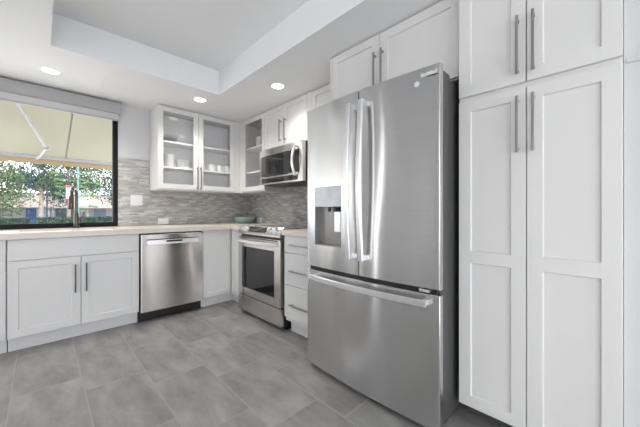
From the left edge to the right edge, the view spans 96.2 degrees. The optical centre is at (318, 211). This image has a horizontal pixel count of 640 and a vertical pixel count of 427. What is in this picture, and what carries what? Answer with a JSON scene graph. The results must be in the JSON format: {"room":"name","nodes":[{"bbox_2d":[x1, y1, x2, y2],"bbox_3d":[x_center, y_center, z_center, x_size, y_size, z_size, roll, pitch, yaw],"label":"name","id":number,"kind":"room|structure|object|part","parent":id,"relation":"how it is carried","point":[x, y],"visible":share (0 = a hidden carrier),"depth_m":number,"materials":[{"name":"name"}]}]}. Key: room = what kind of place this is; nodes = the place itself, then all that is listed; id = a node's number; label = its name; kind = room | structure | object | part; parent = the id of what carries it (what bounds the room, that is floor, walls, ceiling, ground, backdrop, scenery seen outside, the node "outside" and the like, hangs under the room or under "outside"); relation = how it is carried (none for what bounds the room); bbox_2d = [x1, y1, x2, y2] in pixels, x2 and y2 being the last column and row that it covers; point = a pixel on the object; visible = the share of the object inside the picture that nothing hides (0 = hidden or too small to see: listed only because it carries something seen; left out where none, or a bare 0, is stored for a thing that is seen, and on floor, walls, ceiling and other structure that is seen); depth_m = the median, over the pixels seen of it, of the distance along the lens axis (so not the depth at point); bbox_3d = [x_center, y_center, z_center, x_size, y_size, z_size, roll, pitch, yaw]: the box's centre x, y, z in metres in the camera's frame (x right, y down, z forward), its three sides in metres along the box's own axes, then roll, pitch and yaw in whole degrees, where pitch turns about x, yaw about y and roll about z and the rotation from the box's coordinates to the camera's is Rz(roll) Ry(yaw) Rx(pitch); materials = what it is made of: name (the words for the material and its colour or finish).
{"room":"kitchen","nodes":[
{"label":"kitchen","id":0,"kind":"room"},
{"bbox_2d":[7,104,247,229],"bbox_3d":[-2.635,-0.046,2.771,4.570,2.250,0.131,0,0,-44],"label":"wall","id":1,"kind":"structure","parent":0,"point":[180,208],"depth_m":3.32,"materials":[{"name":"paint"}]},
{"bbox_2d":[0,100,111,169],"bbox_3d":[-3.946,-1.118,3.067,4.600,0.847,2.100,0,0,-44],"label":"awning","id":2,"kind":"object","parent":1,"relation":"attached to","point":[48,135],"visible":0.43,"depth_m":3.90,"materials":[{"name":"beige fabric"}]},
{"bbox_2d":[0,120,117,229],"bbox_3d":[-3.071,-0.478,2.312,2.405,1.284,0.064,0,0,-44],"label":"window","id":3,"kind":"structure","parent":1,"relation":"in","point":[114,222],"depth_m":3.10,"materials":[{"name":"black metal"}]},
{"bbox_2d":[0,77,120,120],"bbox_3d":[-3.019,-1.061,2.256,2.442,0.192,0.088,0,0,-44],"label":"roller blind","id":4,"kind":"object","parent":1,"relation":"attached to","point":[15,91],"visible":1,"depth_m":2.73,"materials":[{"name":"fabric"}]},
{"bbox_2d":[130,195,142,205],"bbox_3d":[-2.052,-0.122,3.239,0.117,0.118,0.007,0,0,-44],"label":"light switch","id":5,"kind":"object","parent":1,"relation":"attached to","point":[137,200],"visible":1,"depth_m":3.24,"materials":[{"name":"white plastic"}]},
{"bbox_2d":[158,218,168,223],"bbox_3d":[-1.854,0.119,3.431,0.114,0.069,0.007,0,0,-44],"label":"power outlet","id":6,"kind":"object","parent":1,"relation":"attached to","point":[160,220],"visible":1,"depth_m":3.43,"materials":[{"name":"white plastic"}]},
{"bbox_2d":[118,157,247,225],"bbox_3d":[-1.614,-0.211,3.676,1.579,0.756,0.010,0,0,-44],"label":"tile backsplash","id":7,"kind":"structure","parent":1,"relation":"attached to","point":[133,174],"depth_m":3.44,"materials":[{"name":"tile"}]},
{"bbox_2d":[149,104,239,193],"bbox_3d":[-1.489,-0.702,3.555,0.987,0.931,0.356,0,0,-44],"label":"upper cabinet","id":8,"kind":"object","parent":1,"relation":"attached to","point":[202,140],"visible":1,"depth_m":3.53,"materials":[{"name":"white paint"}]},
{"bbox_2d":[164,163,174,166],"bbox_3d":[-1.736,-0.528,3.337,0.116,0.046,0.116,0,0,-44],"label":"bowl","id":9,"kind":"object","parent":8,"relation":"on","point":[165,164],"visible":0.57,"depth_m":3.30,"materials":[{"name":"white ceramic"}]},
{"bbox_3d":[-1.592,-0.706,3.269,0.438,0.910,0.018,0,0,-44],"label":"door","id":10,"kind":"part","parent":8,"relation":"part of","materials":[{"name":"white paint"}]},
{"bbox_2d":[176,165,189,167],"bbox_3d":[-1.629,-0.522,3.447,0.152,0.035,0.152,0,0,-44],"label":"serving dish","id":11,"kind":"object","parent":8,"relation":"on","point":[180,166],"visible":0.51,"depth_m":3.39,"materials":[{"name":"white ceramic"}]},
{"bbox_3d":[-1.605,-0.702,3.675,0.950,0.894,0.004,0,0,-44],"label":"panel","id":12,"kind":"part","parent":8,"relation":"part of","materials":[{"name":"clear glass"}]},
{"bbox_2d":[163,140,229,154],"bbox_3d":[-1.515,-0.784,3.582,0.949,0.018,0.256,0,0,-44],"label":"shelf","id":13,"kind":"object","parent":8,"relation":"attached to","point":[170,145],"depth_m":3.55,"materials":[{"name":"white wood"}]},
{"bbox_2d":[163,166,229,175],"bbox_3d":[-1.515,-0.495,3.582,0.949,0.018,0.256,0,0,-44],"label":"shelf","id":14,"kind":"object","parent":8,"relation":"attached to","point":[166,169],"depth_m":3.54,"materials":[{"name":"white wood"}]},
{"bbox_3d":[-1.428,-0.390,3.391,0.011,0.267,0.035,0,0,-44],"label":"handle","id":15,"kind":"part","parent":8,"relation":"part of","materials":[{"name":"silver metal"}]},
{"bbox_2d":[208,164,215,170],"bbox_3d":[-1.370,-0.549,3.686,0.086,0.089,0.088,0,0,-44],"label":"mug","id":16,"kind":"object","parent":8,"relation":"on","point":[211,167],"visible":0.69,"depth_m":3.66,"materials":[{"name":"white ceramic"}]},
{"bbox_3d":[-1.266,-0.706,3.585,0.460,0.910,0.018,0,0,-44],"label":"door","id":17,"kind":"part","parent":8,"relation":"part of","materials":[{"name":"white paint"}]},
{"bbox_2d":[216,165,223,171],"bbox_3d":[-1.293,-0.549,3.760,0.086,0.089,0.088,0,0,-44],"label":"mug","id":18,"kind":"object","parent":8,"relation":"on","point":[218,167],"visible":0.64,"depth_m":3.73,"materials":[{"name":"white ceramic"}]},
{"bbox_2d":[224,166,229,171],"bbox_3d":[-1.216,-0.549,3.835,0.086,0.089,0.088,0,0,-44],"label":"mug","id":19,"kind":"object","parent":8,"relation":"on","point":[226,168],"visible":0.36,"depth_m":3.80,"materials":[{"name":"white ceramic"}]},
{"bbox_2d":[0,0,442,122],"bbox_3d":[-0.308,-1.351,0.368,4.570,0.360,6.820,0,0,-44],"label":"ceiling","id":20,"kind":"structure","parent":0,"point":[142,54],"depth_m":2.23,"materials":[{"name":"paint"}]},
{"bbox_2d":[37,66,63,74],"bbox_3d":[-2.236,-1.169,2.395,0.164,0.004,0.164,0,0,-44],"label":"recessed light","id":21,"kind":"object","parent":20,"relation":"in","point":[45,69],"visible":1,"depth_m":2.38,"materials":[{"name":"white plastic"}]},
{"bbox_2d":[192,96,207,102],"bbox_3d":[-1.243,-1.169,3.012,0.164,0.004,0.164,0,0,-44],"label":"recessed light","id":22,"kind":"object","parent":20,"relation":"in","point":[197,99],"visible":1,"depth_m":3.00,"materials":[{"name":"white plastic"}]},
{"bbox_2d":[269,82,285,89],"bbox_3d":[-0.383,-1.169,2.684,0.164,0.004,0.164,0,0,-44],"label":"recessed light","id":23,"kind":"object","parent":20,"relation":"in","point":[274,85],"visible":1,"depth_m":2.67,"materials":[{"name":"white plastic"}]},
{"bbox_2d":[0,300,503,426],"bbox_3d":[-0.309,1.129,0.284,4.450,0.100,6.700,0,0,-44],"label":"floor","id":24,"kind":"structure","parent":0,"point":[223,364],"depth_m":1.78,"materials":[{"name":"tile"}]},
{"bbox_2d":[0,240,6,353],"bbox_3d":[-3.217,0.647,1.679,1.916,0.862,0.642,0,0,-44],"label":"base cabinet","id":25,"kind":"object","parent":24,"relation":"on","point":[3,243],"visible":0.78,"depth_m":2.13,"materials":[{"name":"white paint"}]},
{"bbox_3d":[-2.499,0.590,1.985,0.452,0.743,0.012,0,0,-44],"label":"door","id":26,"kind":"part","parent":25,"relation":"part of","materials":[{"name":"white paint"}]},
{"bbox_2d":[0,223,276,239],"bbox_3d":[-2.271,0.190,2.385,4.317,0.046,0.928,0,0,-44],"label":"countertop","id":27,"kind":"structure","parent":25,"relation":"on","point":[118,230],"depth_m":2.68,"materials":[{"name":"beige stone"}]},
{"bbox_2d":[67,187,84,227],"bbox_3d":[-2.375,-0.033,2.782,0.100,0.398,0.176,0,0,-1],"label":"kitchen faucet","id":28,"kind":"object","parent":27,"relation":"on","point":[73,190],"visible":1,"depth_m":2.82,"materials":[{"name":"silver metal"}]},
{"bbox_3d":[-2.373,-0.106,2.785,0.027,0.250,0.146,0,0,-24],"label":"spout","id":29,"kind":"part","parent":28,"relation":"part of","materials":[{"name":"silver metal"}]},
{"bbox_2d":[233,217,254,223],"bbox_3d":[-1.008,0.122,3.907,0.292,0.089,0.292,0,0,-44],"label":"bowl","id":30,"kind":"object","parent":27,"relation":"on","point":[242,220],"visible":0.98,"depth_m":3.80,"materials":[{"name":"teal ceramic"}]},
{"bbox_2d":[7,234,138,351],"bbox_3d":[-2.217,0.647,2.645,0.856,0.862,0.646,0,0,-44],"label":"base cabinet","id":31,"kind":"object","parent":24,"relation":"on","point":[60,288],"visible":0.98,"depth_m":2.39,"materials":[{"name":"white paint"}]},
{"bbox_3d":[-2.176,0.672,2.295,0.422,0.580,0.016,0,0,-44],"label":"door","id":32,"kind":"part","parent":31,"relation":"part of","materials":[{"name":"white paint"}]},
{"bbox_3d":[-2.022,0.298,2.444,0.851,0.158,0.016,0,0,-44],"label":"false drawer","id":33,"kind":"part","parent":31,"relation":"part of","materials":[{"name":"white paint"}]},
{"bbox_3d":[-1.980,0.559,2.449,0.011,0.240,0.035,0,0,-44],"label":"handle","id":34,"kind":"part","parent":31,"relation":"part of","materials":[{"name":"grey metal"}]},
{"bbox_3d":[-1.869,0.672,2.592,0.424,0.580,0.016,0,0,-44],"label":"door","id":35,"kind":"part","parent":31,"relation":"part of","materials":[{"name":"white paint"}]},
{"bbox_2d":[138,231,202,321],"bbox_3d":[-1.680,0.647,3.145,0.602,0.861,0.664,0,0,-44],"label":"dishwasher","id":36,"kind":"object","parent":24,"relation":"on","point":[170,263],"visible":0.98,"depth_m":2.90,"materials":[{"name":"silver metal"}]},
{"bbox_3d":[-1.533,1.026,2.994,0.602,0.103,0.015,0,0,-44],"label":"kick plate","id":37,"kind":"part","parent":36,"relation":"part of","materials":[{"name":"black plastic"}]},
{"bbox_3d":[-1.464,0.304,2.913,0.484,0.045,0.027,0,0,-44],"label":"handle","id":38,"kind":"part","parent":36,"relation":"part of","materials":[{"name":"metal"}]},
{"bbox_2d":[201,229,241,306],"bbox_3d":[-1.045,0.647,3.580,0.911,0.862,0.934,0,0,-44],"label":"base cabinet","id":39,"kind":"object","parent":24,"relation":"on","point":[220,247],"visible":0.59,"depth_m":3.30,"materials":[{"name":"white paint"}]},
{"bbox_3d":[-1.159,0.590,3.280,0.325,0.743,0.016,0,0,-44],"label":"door","id":40,"kind":"part","parent":39,"relation":"part of","materials":[{"name":"white paint"}]},
{"bbox_3d":[-0.913,0.590,3.280,0.016,0.743,0.316,0,0,-44],"label":"door","id":41,"kind":"part","parent":39,"relation":"part of","materials":[{"name":"white paint"}]},
{"bbox_2d":[235,224,307,329],"bbox_3d":[-0.390,0.613,3.027,0.715,0.931,0.759,0,0,-44],"label":"range","id":42,"kind":"object","parent":24,"relation":"on","point":[261,247],"visible":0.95,"depth_m":2.76,"materials":[{"name":"silver metal"}]},
{"bbox_3d":[-0.622,0.304,2.799,0.064,0.026,0.730,0,0,-44],"label":"handle","id":43,"kind":"part","parent":42,"relation":"part of","materials":[{"name":"metal"}]},
{"bbox_3d":[-0.586,0.194,2.837,0.070,0.094,0.757,0,0,-44],"label":"control panel","id":44,"kind":"part","parent":42,"relation":"part of","materials":[{"name":"metal"}]},
{"bbox_3d":[-0.587,0.961,2.837,0.037,0.156,0.751,0,0,-44],"label":"warming drawer","id":45,"kind":"part","parent":42,"relation":"part of","materials":[{"name":"metal"}]},
{"bbox_3d":[-0.587,0.568,2.837,0.037,0.608,0.751,0,0,-44],"label":"oven door","id":46,"kind":"part","parent":42,"relation":"part of","materials":[{"name":"metal"}]},
{"bbox_3d":[-0.395,0.178,2.616,0.055,0.060,0.062,0,0,-44],"label":"knob","id":47,"kind":"part","parent":42,"relation":"part of","materials":[{"name":"metal"}]},
{"bbox_2d":[255,224,307,229],"bbox_3d":[-0.347,0.167,3.069,0.596,0.013,0.759,0,0,-44],"label":"cooktop","id":48,"kind":"object","parent":42,"relation":"in","point":[280,226],"depth_m":3.00,"materials":[{"name":"grey metal"}]},
{"bbox_2d":[284,235,310,337],"bbox_3d":[0.100,0.647,2.567,0.676,0.862,0.534,0,0,-44],"label":"base cabinet","id":49,"kind":"object","parent":24,"relation":"on","point":[296,266],"visible":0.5,"depth_m":2.44,"materials":[{"name":"white paint"}]},
{"bbox_2d":[281,228,307,237],"bbox_3d":[0.096,0.190,2.577,0.649,0.046,0.554,0,0,-44],"label":"countertop","id":50,"kind":"structure","parent":49,"relation":"on","point":[290,232],"depth_m":2.45,"materials":[{"name":"beige stone"}]},
{"bbox_3d":[-0.111,0.789,2.363,0.018,0.284,0.529,0,0,-44],"label":"drawer","id":51,"kind":"part","parent":49,"relation":"part of","materials":[{"name":"white paint"}]},
{"bbox_3d":[-0.111,0.289,2.363,0.018,0.144,0.529,0,0,-44],"label":"drawer","id":52,"kind":"part","parent":49,"relation":"part of","materials":[{"name":"white paint"}]},
{"bbox_3d":[-0.111,0.504,2.363,0.018,0.278,0.529,0,0,-44],"label":"drawer","id":53,"kind":"part","parent":49,"relation":"part of","materials":[{"name":"white paint"}]},
{"bbox_3d":[-0.134,0.805,2.348,0.035,0.011,0.320,0,0,-44],"label":"handle","id":54,"kind":"part","parent":49,"relation":"part of","materials":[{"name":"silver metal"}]},
{"bbox_3d":[-0.134,0.515,2.348,0.035,0.011,0.320,0,0,-44],"label":"handle","id":55,"kind":"part","parent":49,"relation":"part of","materials":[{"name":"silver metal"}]},
{"bbox_2d":[308,62,460,426],"bbox_3d":[0.513,0.188,1.940,0.923,1.778,0.933,0,0,-44],"label":"refrigerator","id":56,"kind":"object","parent":24,"relation":"on","point":[383,157],"visible":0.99,"depth_m":1.53,"materials":[{"name":"grey metal"}]},
{"bbox_3d":[0.075,-0.092,1.870,0.046,0.130,0.242,0,0,-44],"label":"dispenser panel","id":57,"kind":"part","parent":56,"relation":"part of","materials":[{"name":"grey plastic"}]},
{"bbox_3d":[0.088,-0.163,1.854,0.057,1.077,0.466,0,0,-44],"label":"door","id":58,"kind":"part","parent":56,"relation":"part of","materials":[{"name":"metal"}]},
{"bbox_3d":[0.176,-0.174,1.673,0.068,0.906,0.033,0,0,-44],"label":"handle","id":59,"kind":"part","parent":56,"relation":"part of","materials":[{"name":"metal"}]},
{"bbox_3d":[0.239,-0.174,1.609,0.068,0.906,0.033,0,0,-44],"label":"handle","id":60,"kind":"part","parent":56,"relation":"part of","materials":[{"name":"metal"}]},
{"bbox_3d":[0.251,0.725,1.686,0.057,0.648,0.933,0,0,-44],"label":"freezer drawer","id":61,"kind":"part","parent":56,"relation":"part of","materials":[{"name":"metal"}]},
{"bbox_3d":[0.415,-0.163,1.517,0.057,1.077,0.462,0,0,-44],"label":"door","id":62,"kind":"part","parent":56,"relation":"part of","materials":[{"name":"metal"}]},
{"bbox_2d":[459,0,622,426],"bbox_3d":[1.140,-0.045,1.476,0.701,2.245,0.576,0,0,-44],"label":"pantry cabinet","id":63,"kind":"object","parent":24,"relation":"on","point":[541,81],"visible":1,"depth_m":1.23,"materials":[{"name":"white paint"}]},
{"bbox_3d":[0.819,-0.867,1.367,0.018,0.592,0.280,0,0,-44],"label":"door","id":64,"kind":"part","parent":63,"relation":"part of","materials":[{"name":"white paint"}]},
{"bbox_3d":[0.819,0.211,1.367,0.018,1.521,0.280,0,0,-44],"label":"door","id":65,"kind":"part","parent":63,"relation":"part of","materials":[{"name":"white paint"}]},
{"bbox_3d":[0.878,-0.730,1.267,0.035,0.258,0.011,0,0,-44],"label":"handle","id":66,"kind":"part","parent":63,"relation":"part of","materials":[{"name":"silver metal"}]},
{"bbox_3d":[0.878,-0.382,1.267,0.035,0.249,0.011,0,0,-44],"label":"handle","id":67,"kind":"part","parent":63,"relation":"part of","materials":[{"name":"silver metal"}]},
{"bbox_3d":[0.918,-0.730,1.226,0.035,0.258,0.011,0,0,-44],"label":"handle","id":68,"kind":"part","parent":63,"relation":"part of","materials":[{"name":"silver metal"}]},
{"bbox_3d":[0.918,-0.382,1.226,0.035,0.249,0.011,0,0,-44],"label":"handle","id":69,"kind":"part","parent":63,"relation":"part of","materials":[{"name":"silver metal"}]},
{"bbox_3d":[1.019,-0.867,1.159,0.018,0.592,0.288,0,0,-44],"label":"door","id":70,"kind":"part","parent":63,"relation":"part of","materials":[{"name":"white paint"}]},
{"bbox_3d":[1.019,0.211,1.159,0.018,1.521,0.288,0,0,-44],"label":"door","id":71,"kind":"part","parent":63,"relation":"part of","materials":[{"name":"white paint"}]},
{"bbox_2d":[247,185,307,224],"bbox_3d":[1.293,-0.046,1.906,0.131,2.250,6.600,0,0,-44],"label":"wall","id":72,"kind":"structure","parent":0,"point":[290,206],"depth_m":3.61,"materials":[{"name":"tile"}]},
{"bbox_2d":[240,112,284,193],"bbox_3d":[-0.726,-0.702,3.687,0.308,0.931,0.584,0,0,-44],"label":"upper cabinet","id":73,"kind":"object","parent":72,"relation":"attached to","point":[251,128],"visible":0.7,"depth_m":3.76,"materials":[{"name":"white paint"}]},
{"bbox_2d":[246,170,259,175],"bbox_3d":[-0.713,-0.495,3.699,0.248,0.018,0.546,0,0,-44],"label":"shelf","id":74,"kind":"object","parent":73,"relation":"attached to","point":[254,173],"depth_m":3.74,"materials":[{"name":"white wood"}]},
{"bbox_2d":[246,144,261,153],"bbox_3d":[-0.713,-0.807,3.699,0.248,0.018,0.546,0,0,-44],"label":"shelf","id":75,"kind":"object","parent":73,"relation":"attached to","point":[256,149],"depth_m":3.78,"materials":[{"name":"white wood"}]},
{"bbox_3d":[-0.802,-0.706,3.558,0.018,0.910,0.501,0,0,-44],"label":"door","id":76,"kind":"part","parent":73,"relation":"part of","materials":[{"name":"white paint"}]},
{"bbox_2d":[265,94,306,149],"bbox_3d":[-0.275,-0.928,3.196,0.343,0.478,0.746,0,0,-44],"label":"upper cabinet","id":77,"kind":"object","parent":72,"relation":"attached to","point":[286,123],"visible":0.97,"depth_m":3.07,"materials":[{"name":"white paint"}]},
{"bbox_3d":[-0.496,-0.927,3.241,0.018,0.468,0.368,0,0,-44],"label":"door","id":78,"kind":"part","parent":77,"relation":"part of","materials":[{"name":"white paint"}]},
{"bbox_3d":[-0.421,-0.876,3.125,0.035,0.240,0.011,0,0,-44],"label":"handle","id":79,"kind":"part","parent":77,"relation":"part of","materials":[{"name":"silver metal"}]},
{"bbox_2d":[260,140,307,186],"bbox_3d":[-0.293,-0.485,3.120,0.451,0.396,0.740,0,0,-44],"label":"microwave","id":80,"kind":"object","parent":77,"relation":"attached to","point":[286,165],"visible":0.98,"depth_m":2.95,"materials":[{"name":"silver metal"}]},
{"bbox_3d":[-0.410,-0.494,3.023,0.023,0.222,0.655,0,0,-44],"label":"door glass","id":81,"kind":"part","parent":80,"relation":"part of","materials":[{"name":"black glass"}]},
{"bbox_3d":[-0.240,-0.496,2.788,0.064,0.295,0.026,0,0,-44],"label":"handle","id":82,"kind":"part","parent":80,"relation":"part of","materials":[{"name":"metal"}]},
{"bbox_3d":[-0.236,-0.927,2.973,0.018,0.468,0.370,0,0,-44],"label":"door","id":83,"kind":"part","parent":77,"relation":"part of","materials":[{"name":"white paint"}]},
{"bbox_2d":[307,84,329,140],"bbox_3d":[0.204,-0.702,2.727,0.308,0.931,0.590,0,0,-44],"label":"upper cabinet","id":84,"kind":"object","parent":72,"relation":"attached to","point":[318,97],"visible":0.18,"depth_m":2.73,"materials":[{"name":"white paint"}]},
{"bbox_3d":[0.122,-0.700,2.604,0.018,0.922,0.524,0,0,-44],"label":"door","id":85,"kind":"part","parent":84,"relation":"part of","materials":[{"name":"white paint"}]},
{"bbox_2d":[330,0,458,101],"bbox_3d":[0.627,-0.938,2.051,0.642,0.458,0.960,0,0,-44],"label":"upper cabinet","id":86,"kind":"object","parent":72,"relation":"attached to","point":[429,37],"visible":0.5,"depth_m":1.76,"materials":[{"name":"white paint"}]},
{"bbox_3d":[0.259,-0.938,2.033,0.018,0.446,0.422,0,0,-44],"label":"door","id":87,"kind":"part","parent":86,"relation":"part of","materials":[{"name":"white paint"}]},
{"bbox_3d":[0.367,-0.909,1.883,0.035,0.255,0.011,0,0,-44],"label":"handle","id":88,"kind":"part","parent":86,"relation":"part of","materials":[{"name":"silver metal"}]},
{"bbox_3d":[0.406,-0.914,1.843,0.035,0.265,0.011,0,0,-44],"label":"handle","id":89,"kind":"part","parent":86,"relation":"part of","materials":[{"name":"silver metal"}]},
{"bbox_3d":[0.583,-0.938,1.699,0.018,0.446,0.502,0,0,-44],"label":"door","id":90,"kind":"part","parent":86,"relation":"part of","materials":[{"name":"white paint"}]},
{"bbox_2d":[623,0,639,426],"bbox_3d":[2.337,-0.046,0.298,0.627,2.249,2.777,0,0,-44],"label":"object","id":91,"kind":"structure","parent":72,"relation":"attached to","point":[631,8],"depth_m":1.07,"materials":[{"name":"paint"}]},
{"label":"outside","id":92,"kind":"structure","parent":0,"visible":0},
{"bbox_3d":[-42.839,1.979,47.376,120.000,0.200,119.870,0,0,-44],"label":"ground","id":93,"kind":"structure","parent":92,"visible":0},
{"bbox_2d":[0,161,9,194],"bbox_3d":[-28.322,-2.119,22.826,5.294,8.000,6.166,0,0,18],"label":"tree","id":94,"kind":"object","parent":93,"relation":"on","point":[0,161],"visible":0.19,"depth_m":24.81,"materials":[{"name":"green plant"}]},
{"bbox_2d":[0,217,30,223],"bbox_3d":[-18.942,1.111,15.422,4.985,1.535,1.129,0,0,-44],"label":"hedge","id":95,"kind":"object","parent":93,"relation":"on","point":[4,220],"visible":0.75,"depth_m":16.41,"materials":[{"name":"green plant"}]},
{"bbox_2d":[0,162,40,217],"bbox_3d":[-20.167,-0.749,17.517,4.602,5.263,3.822,0,0,-44],"label":"tree","id":96,"kind":"object","parent":93,"relation":"on","point":[6,174],"visible":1,"depth_m":18.01,"materials":[{"name":"green plant"}]},
{"bbox_2d":[2,161,79,216],"bbox_3d":[-22.238,-1.607,22.958,4.995,6.977,4.576,0,0,-44],"label":"tree","id":97,"kind":"object","parent":93,"relation":"on","point":[36,177],"visible":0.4,"depth_m":22.88,"materials":[{"name":"green plant"}]},
{"bbox_2d":[46,178,53,222],"bbox_3d":[-5.279,0.611,5.703,0.194,2.537,0.024,0,0,-44],"label":"street lamp","id":98,"kind":"object","parent":93,"relation":"on","point":[51,178],"visible":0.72,"depth_m":5.64,"materials":[{"name":"metal"}]},
{"bbox_2d":[0,192,111,223],"bbox_3d":[-32.737,-0.146,34.794,23.000,4.050,10.400,0,0,-44],"label":"house","id":99,"kind":"structure","parent":93,"relation":"on","point":[105,210],"depth_m":32.69,"materials":[{"name":"paint"}]},
{"bbox_3d":[-30.963,0.779,30.894,0.780,2.200,0.069,0,0,-44],"label":"door","id":100,"kind":"part","parent":99,"relation":"part of","materials":[{"name":"blue paint"}]},
{"bbox_3d":[-30.378,0.789,31.461,0.750,2.180,0.069,0,0,-44],"label":"panel","id":101,"kind":"part","parent":99,"relation":"part of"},
{"bbox_2d":[29,154,110,216],"bbox_3d":[-24.307,-2.314,28.055,7.459,8.389,5.324,0,0,-22],"label":"tree","id":102,"kind":"object","parent":93,"relation":"on","point":[87,169],"visible":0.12,"depth_m":28.43,"materials":[{"name":"green plant"}]},
{"bbox_2d":[34,216,111,223],"bbox_3d":[-15.014,1.099,19.224,5.724,1.561,1.119,0,0,-44],"label":"hedge","id":103,"kind":"object","parent":93,"relation":"on","point":[56,219],"visible":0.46,"depth_m":18.06,"materials":[{"name":"green plant"}]},
{"bbox_2d":[35,157,111,211],"bbox_3d":[-17.497,-0.997,20.737,4.310,5.755,3.357,0,0,-44],"label":"tree","id":104,"kind":"object","parent":93,"relation":"on","point":[74,178],"visible":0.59,"depth_m":20.44,"materials":[{"name":"green plant"}]},
{"bbox_2d":[50,166,101,212],"bbox_3d":[-4.688,0.489,5.579,0.781,2.780,0.048,0,0,-44],"label":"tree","id":105,"kind":"object","parent":93,"relation":"on","point":[78,174],"visible":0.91,"depth_m":5.58,"materials":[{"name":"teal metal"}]},
{"bbox_2d":[64,179,72,200],"bbox_3d":[-4.684,-0.410,5.445,0.131,0.429,0.225,0,0,39],"label":"bird feeder","id":106,"kind":"object","parent":105,"relation":"hanging from","point":[68,187],"visible":0.76,"depth_m":5.38,"materials":[{"name":"red plastic"}]},
{"bbox_3d":[-4.681,0.489,5.586,0.030,2.780,0.032,0,0,-44],"label":"post","id":107,"kind":"part","parent":105,"relation":"part of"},
{"bbox_2d":[94,169,111,204],"bbox_3d":[-17.851,-1.548,26.318,4.816,6.858,3.673,0,0,-44],"label":"tree","id":108,"kind":"object","parent":93,"relation":"on","point":[109,198],"visible":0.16,"depth_m":25.51,"materials":[{"name":"green plant"}]}
]}

